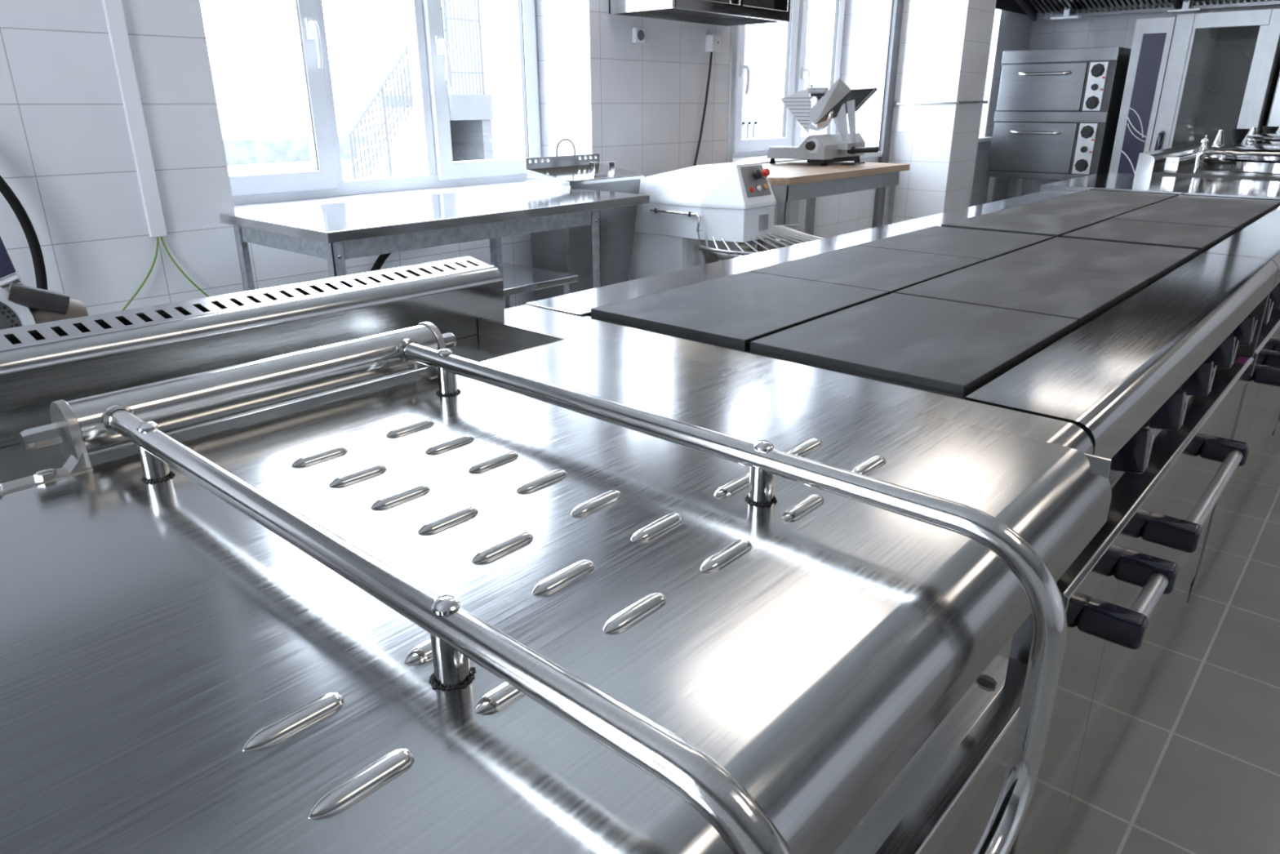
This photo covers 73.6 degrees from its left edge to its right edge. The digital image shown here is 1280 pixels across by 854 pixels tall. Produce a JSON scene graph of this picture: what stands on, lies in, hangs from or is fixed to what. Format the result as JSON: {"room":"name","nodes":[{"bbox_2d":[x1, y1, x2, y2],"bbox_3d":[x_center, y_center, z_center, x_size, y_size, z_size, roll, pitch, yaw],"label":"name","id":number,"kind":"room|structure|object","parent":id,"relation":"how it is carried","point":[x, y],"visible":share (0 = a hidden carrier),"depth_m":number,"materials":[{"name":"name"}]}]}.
{"room":"commercial kitchen","nodes":[
{"label":"commercial kitchen","id":0,"kind":"room"},
{"bbox_2d":[0,0,1032,315],"bbox_3d":[-0.151,-1.814,3.893,0.530,2.950,10.000,17,27,38],"label":"wall","id":1,"kind":"structure","parent":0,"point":[66,153],"depth_m":2.56,"materials":[{"name":"white tile"}]},
{"bbox_2d":[0,175,48,290],"bbox_3d":[-1.616,-0.378,2.112,0.136,0.750,0.286,-2,21,-5],"label":"hose","id":2,"kind":"object","parent":1,"relation":"attached to","point":[32,238],"visible":0.47,"depth_m":2.20,"materials":[{"name":"rubber"}]},
{"bbox_2d":[102,0,167,237],"bbox_3d":[-1.398,-1.559,2.098,0.017,2.153,0.044,17,27,38],"label":"duct","id":3,"kind":"object","parent":1,"relation":"attached to","point":[113,9],"visible":1,"depth_m":2.35,"materials":[{"name":"white plastic"}]},
{"bbox_2d":[121,236,158,310],"bbox_3d":[-1.462,-0.391,2.429,0.009,0.292,0.242,13,25,32],"label":"earth wire","id":4,"kind":"object","parent":3,"relation":"hanging from","point":[157,237],"visible":0.73,"depth_m":2.47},
{"bbox_2d":[160,236,209,297],"bbox_3d":[-1.335,-0.459,2.565,0.152,0.262,0.007,-17,26,-37],"label":"earth wire","id":5,"kind":"object","parent":3,"relation":"hanging from","point":[162,238],"visible":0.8,"depth_m":2.53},
{"bbox_2d":[369,253,391,271],"bbox_3d":[-0.901,-0.335,3.115,0.055,0.713,0.517,15,25,34],"label":"hose","id":6,"kind":"object","parent":1,"relation":"attached to","point":[382,258],"visible":0.09,"depth_m":3.00,"materials":[{"name":"rubber"}]},
{"bbox_2d":[228,0,542,212],"bbox_3d":[-0.867,-1.768,2.969,0.410,1.920,1.566,17,27,38],"label":"window","id":7,"kind":"structure","parent":1,"relation":"attached to","point":[428,48],"depth_m":3.32,"materials":[{"name":"white plastic"}]},
{"bbox_2d":[632,27,644,43],"bbox_3d":[-0.005,-1.700,3.714,0.026,0.060,0.060,17,27,38],"label":"wall socket","id":8,"kind":"object","parent":1,"relation":"attached to","point":[638,33],"visible":1,"depth_m":3.70,"materials":[{"name":"white plastic"}]},
{"bbox_2d":[608,0,790,26],"bbox_3d":[0.278,-2.049,3.657,0.354,0.545,0.835,17,27,38],"label":"hood","id":9,"kind":"object","parent":1,"relation":"attached to","point":[726,13],"visible":1,"depth_m":3.72,"materials":[{"name":"metal"}]},
{"bbox_2d":[705,34,721,52],"bbox_3d":[0.351,-1.828,4.076,0.048,0.075,0.070,17,27,38],"label":"wall socket","id":10,"kind":"object","parent":1,"relation":"attached to","point":[713,42],"visible":1,"depth_m":4.06,"materials":[{"name":"white plastic"}]},
{"bbox_2d":[693,52,712,166],"bbox_3d":[0.287,-1.450,4.147,0.013,0.689,0.177,17,27,38],"label":"power cable","id":11,"kind":"object","parent":10,"relation":"hanging from","point":[711,53],"visible":0.62,"depth_m":4.14,"materials":[{"name":"black plastic"}]},
{"bbox_2d":[732,0,882,164],"bbox_3d":[0.875,-2.476,4.791,0.420,1.890,1.630,17,27,38],"label":"window","id":12,"kind":"structure","parent":1,"relation":"attached to","point":[795,31],"depth_m":5.16,"materials":[{"name":"white plastic"}]},
{"bbox_2d":[977,137,991,142],"bbox_3d":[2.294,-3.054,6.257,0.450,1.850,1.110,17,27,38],"label":"windowsill","id":13,"kind":"structure","parent":1,"relation":"attached to","point":[980,139],"depth_m":6.70,"materials":[{"name":"white plastic"}]},
{"bbox_2d":[995,0,1279,21],"bbox_3d":[3.577,-3.054,5.303,2.645,0.742,1.680,17,27,38],"label":"exhaust hood","id":14,"kind":"object","parent":1,"relation":"attached to","point":[1054,10],"visible":1,"depth_m":6.35,"materials":[{"name":"metal"}]},
{"bbox_2d":[1050,8,1081,20],"bbox_3d":[3.280,-3.173,6.569,0.200,0.072,0.100,17,27,38],"label":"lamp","id":15,"kind":"object","parent":14,"relation":"attached to","point":[1057,14],"depth_m":6.58,"materials":[{"name":"metal"}]},
{"bbox_2d":[1167,0,1202,13],"bbox_3d":[3.878,-2.987,6.072,0.200,0.072,0.100,17,27,38],"label":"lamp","id":16,"kind":"object","parent":14,"relation":"attached to","point":[1182,6],"depth_m":6.07,"materials":[{"name":"metal"}]},
{"bbox_2d":[882,0,996,225],"bbox_3d":[1.925,-2.402,5.438,0.440,2.950,0.430,17,27,38],"label":"wall pillar","id":17,"kind":"structure","parent":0,"point":[944,48],"depth_m":5.39,"materials":[{"name":"white tile"}]},
{"bbox_2d":[892,100,988,107],"bbox_3d":[1.940,-2.095,5.544,0.453,0.040,0.485,17,27,38],"label":"trim","id":18,"kind":"structure","parent":17,"relation":"attached to","point":[895,104],"depth_m":5.39,"materials":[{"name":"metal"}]},
{"bbox_2d":[1006,4,1279,199],"bbox_3d":[5.334,-2.421,5.462,5.500,2.950,0.200,17,27,38],"label":"wall","id":19,"kind":"structure","parent":0,"point":[1117,30],"depth_m":6.77,"materials":[{"name":"white tile"}]},
{"bbox_2d":[1057,420,1279,853],"bbox_3d":[1.935,0.261,2.699,6.300,0.100,10.000,17,27,38],"label":"floor","id":20,"kind":"structure","parent":0,"point":[1193,767],"depth_m":1.68,"materials":[{"name":"grey tile"}]},
{"bbox_2d":[0,235,88,329],"bbox_3d":[-1.013,0.177,1.405,0.460,0.985,0.440,17,27,38],"label":"food processor","id":21,"kind":"object","parent":20,"relation":"on","point":[21,304],"visible":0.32,"depth_m":1.33,"materials":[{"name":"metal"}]},
{"bbox_2d":[0,302,22,329],"bbox_3d":[-0.983,-0.144,1.284,0.017,0.098,0.098,10,23,26],"label":"grille","id":22,"kind":"object","parent":21,"relation":"attached to","point":[11,313],"depth_m":1.31,"materials":[{"name":"grey metal"}]},
{"bbox_2d":[219,185,649,309],"bbox_3d":[-0.591,-0.306,2.859,0.600,0.860,1.210,17,27,38],"label":"work table","id":23,"kind":"object","parent":20,"relation":"on","point":[337,233],"visible":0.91,"depth_m":2.48,"materials":[{"name":"metal"}]},
{"bbox_2d":[489,262,577,309],"bbox_3d":[-0.565,-0.245,3.094,0.405,0.580,0.580,17,27,38],"label":"stand","id":24,"kind":"object","parent":20,"relation":"on","point":[517,278],"visible":0.24,"depth_m":3.03,"materials":[{"name":"metal"}]},
{"bbox_2d":[0,256,1111,853],"bbox_3d":[-0.219,0.411,0.859,1.003,0.928,1.087,17,27,38],"label":"counter","id":25,"kind":"object","parent":20,"relation":"on","point":[400,560],"visible":1,"depth_m":0.56,"materials":[{"name":"metal"}]},
{"bbox_2d":[0,256,490,349],"bbox_3d":[-0.585,-0.123,0.979,0.056,0.011,1.012,17,27,38],"label":"vent","id":26,"kind":"object","parent":25,"relation":"attached to","point":[71,330],"depth_m":1.05,"materials":[{"name":"metal"}]},
{"bbox_2d":[0,317,566,483],"bbox_3d":[-0.244,0.080,0.718,0.820,0.056,0.932,17,27,38],"label":"tray","id":27,"kind":"object","parent":25,"relation":"on","point":[540,353],"depth_m":0.92,"materials":[{"name":"metal"}]},
{"bbox_2d":[524,138,644,301],"bbox_3d":[-0.216,-0.665,3.550,0.255,1.003,0.419,17,27,38],"label":"sink","id":28,"kind":"object","parent":20,"relation":"on","point":[567,250],"visible":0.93,"depth_m":3.43,"materials":[{"name":"silver metal"}]},
{"bbox_2d":[630,161,822,279],"bbox_3d":[0.427,-0.651,3.661,0.810,0.934,0.572,17,27,38],"label":"mixer","id":29,"kind":"object","parent":20,"relation":"on","point":[699,215],"visible":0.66,"depth_m":3.43,"materials":[{"name":"white metal"}]},
{"bbox_2d":[693,235,811,266],"bbox_3d":[0.510,-0.542,3.623,0.572,0.454,0.572,17,27,38],"label":"bowl","id":30,"kind":"object","parent":29,"relation":"on","point":[704,254],"depth_m":3.61,"materials":[{"name":"metal"}]},
{"bbox_2d":[761,160,909,237],"bbox_3d":[0.778,-0.896,4.421,0.640,0.855,1.215,17,27,38],"label":"table","id":31,"kind":"object","parent":20,"relation":"on","point":[790,182],"visible":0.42,"depth_m":4.16,"materials":[{"name":"wood"}]},
{"bbox_2d":[767,78,879,165],"bbox_3d":[1.004,-1.589,4.452,0.535,0.419,0.484,17,27,38],"label":"meat slicer","id":32,"kind":"object","parent":31,"relation":"on","point":[815,113],"visible":1,"depth_m":4.40,"materials":[{"name":"grey paint"}]},
{"bbox_2d":[806,78,851,124],"bbox_3d":[0.968,-1.669,4.387,0.197,0.222,0.103,17,27,38],"label":"tray","id":33,"kind":"object","parent":32,"relation":"on","point":[824,104],"depth_m":4.38,"materials":[{"name":"metal"}]},
{"bbox_2d":[815,87,877,124],"bbox_3d":[1.061,-1.649,4.389,0.314,0.180,0.054,-4,21,-9],"label":"tray","id":34,"kind":"object","parent":32,"relation":"on","point":[834,103],"depth_m":4.37,"materials":[{"name":"metal"}]},
{"bbox_2d":[525,224,1277,853],"bbox_3d":[0.585,0.132,1.690,0.925,0.860,1.278,17,27,38],"label":"electric range","id":35,"kind":"object","parent":20,"relation":"on","point":[1148,350],"visible":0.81,"depth_m":1.28,"materials":[{"name":"metal"}]},
{"bbox_2d":[986,46,1131,203],"bbox_3d":[3.183,-2.054,6.543,0.780,1.512,0.780,17,27,38],"label":"double oven","id":36,"kind":"object","parent":20,"relation":"on","point":[1056,115],"visible":0.81,"depth_m":6.17,"materials":[{"name":"grey metal"}]},
{"bbox_2d":[890,189,1279,603],"bbox_3d":[1.437,-0.209,2.587,0.925,0.860,1.278,17,27,38],"label":"electric range","id":37,"kind":"object","parent":20,"relation":"on","point":[1239,227],"visible":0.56,"depth_m":2.24,"materials":[{"name":"metal"}]},
{"bbox_2d":[1040,172,1279,420],"bbox_3d":[2.120,-0.494,3.328,0.953,0.867,0.802,17,27,38],"label":"countertop","id":38,"kind":"structure","parent":20,"relation":"on","point":[1230,188],"depth_m":3.15,"materials":[{"name":"metal"}]},
{"bbox_2d":[1040,172,1279,200],"bbox_3d":[2.095,-0.876,3.207,0.889,0.067,0.802,17,27,38],"label":"countertop","id":39,"kind":"structure","parent":38,"relation":"on","point":[1230,188],"depth_m":3.15,"materials":[{"name":"metal"}]},
{"bbox_2d":[1108,8,1279,173],"bbox_3d":[3.876,-1.949,6.008,0.816,1.690,0.923,17,27,38],"label":"oven","id":40,"kind":"object","parent":20,"relation":"on","point":[1191,77],"visible":0.51,"depth_m":5.57,"materials":[{"name":"metal"}]},
{"bbox_2d":[1120,107,1146,173],"bbox_3d":[3.405,-1.922,5.905,0.142,0.530,0.007,17,27,38],"label":"print","id":41,"kind":"object","parent":40,"relation":"attached to","point":[1133,129],"depth_m":5.89,"materials":[{"name":"white plastic"}]},
{"bbox_2d":[1134,128,1279,180],"bbox_3d":[2.774,-0.804,3.908,0.815,1.035,1.030,17,27,38],"label":"kettle","id":42,"kind":"object","parent":20,"relation":"on","point":[1237,161],"visible":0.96,"depth_m":3.65,"materials":[{"name":"metal"}]},
{"bbox_2d":[1192,150,1227,173],"bbox_3d":[2.377,-1.103,3.562,0.111,0.095,0.026,4,21,11],"label":"water tap","id":43,"kind":"object","parent":42,"relation":"on","point":[1213,152],"depth_m":3.56,"materials":[{"name":"silver metal"}]},
{"bbox_2d":[1157,163,1279,177],"bbox_3d":[2.781,-1.139,3.786,0.678,0.002,0.995,17,27,38],"label":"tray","id":44,"kind":"object","parent":42,"relation":"on","point":[1186,169],"depth_m":3.59,"materials":[{"name":"metal"}]},
{"bbox_2d":[1240,126,1279,144],"bbox_3d":[3.481,-1.064,4.605,0.765,1.027,0.980,17,27,38],"label":"kettle","id":45,"kind":"object","parent":20,"relation":"on","point":[1269,136],"visible":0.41,"depth_m":4.47,"materials":[{"name":"metal"}]},
{"bbox_2d":[1262,71,1279,141],"bbox_3d":[4.499,-1.808,5.559,0.685,1.740,0.798,17,27,38],"label":"tall cabinet","id":46,"kind":"object","parent":20,"relation":"on","point":[1273,120],"visible":0.03,"depth_m":5.43,"materials":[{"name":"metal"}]},
{"label":"outside","id":47,"kind":"structure","parent":0,"visible":0},
{"bbox_2d":[222,128,365,179],"bbox_3d":[-20.096,-7.441,24.703,57.000,0.100,70.000,17,27,38],"label":"ground","id":48,"kind":"structure","parent":47,"point":[295,166],"depth_m":26.32,"materials":[{"name":"white"}]},
{"bbox_2d":[222,134,368,165],"bbox_3d":[-13.703,-7.715,24.249,1.000,0.700,34.000,17,27,38],"label":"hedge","id":49,"kind":"object","parent":48,"relation":"on","point":[282,149],"visible":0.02,"depth_m":26.16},
{"bbox_2d":[343,0,493,179],"bbox_3d":[-2.951,-3.776,9.826,1.450,3.450,2.020,17,27,38],"label":"staircase","id":50,"kind":"structure","parent":48,"relation":"on","point":[391,150],"depth_m":9.76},
{"bbox_2d":[388,0,817,159],"bbox_3d":[0.665,-8.827,22.698,6.300,3.800,12.900,17,27,38],"label":"house","id":51,"kind":"structure","parent":48,"relation":"on","point":[763,47],"depth_m":18.31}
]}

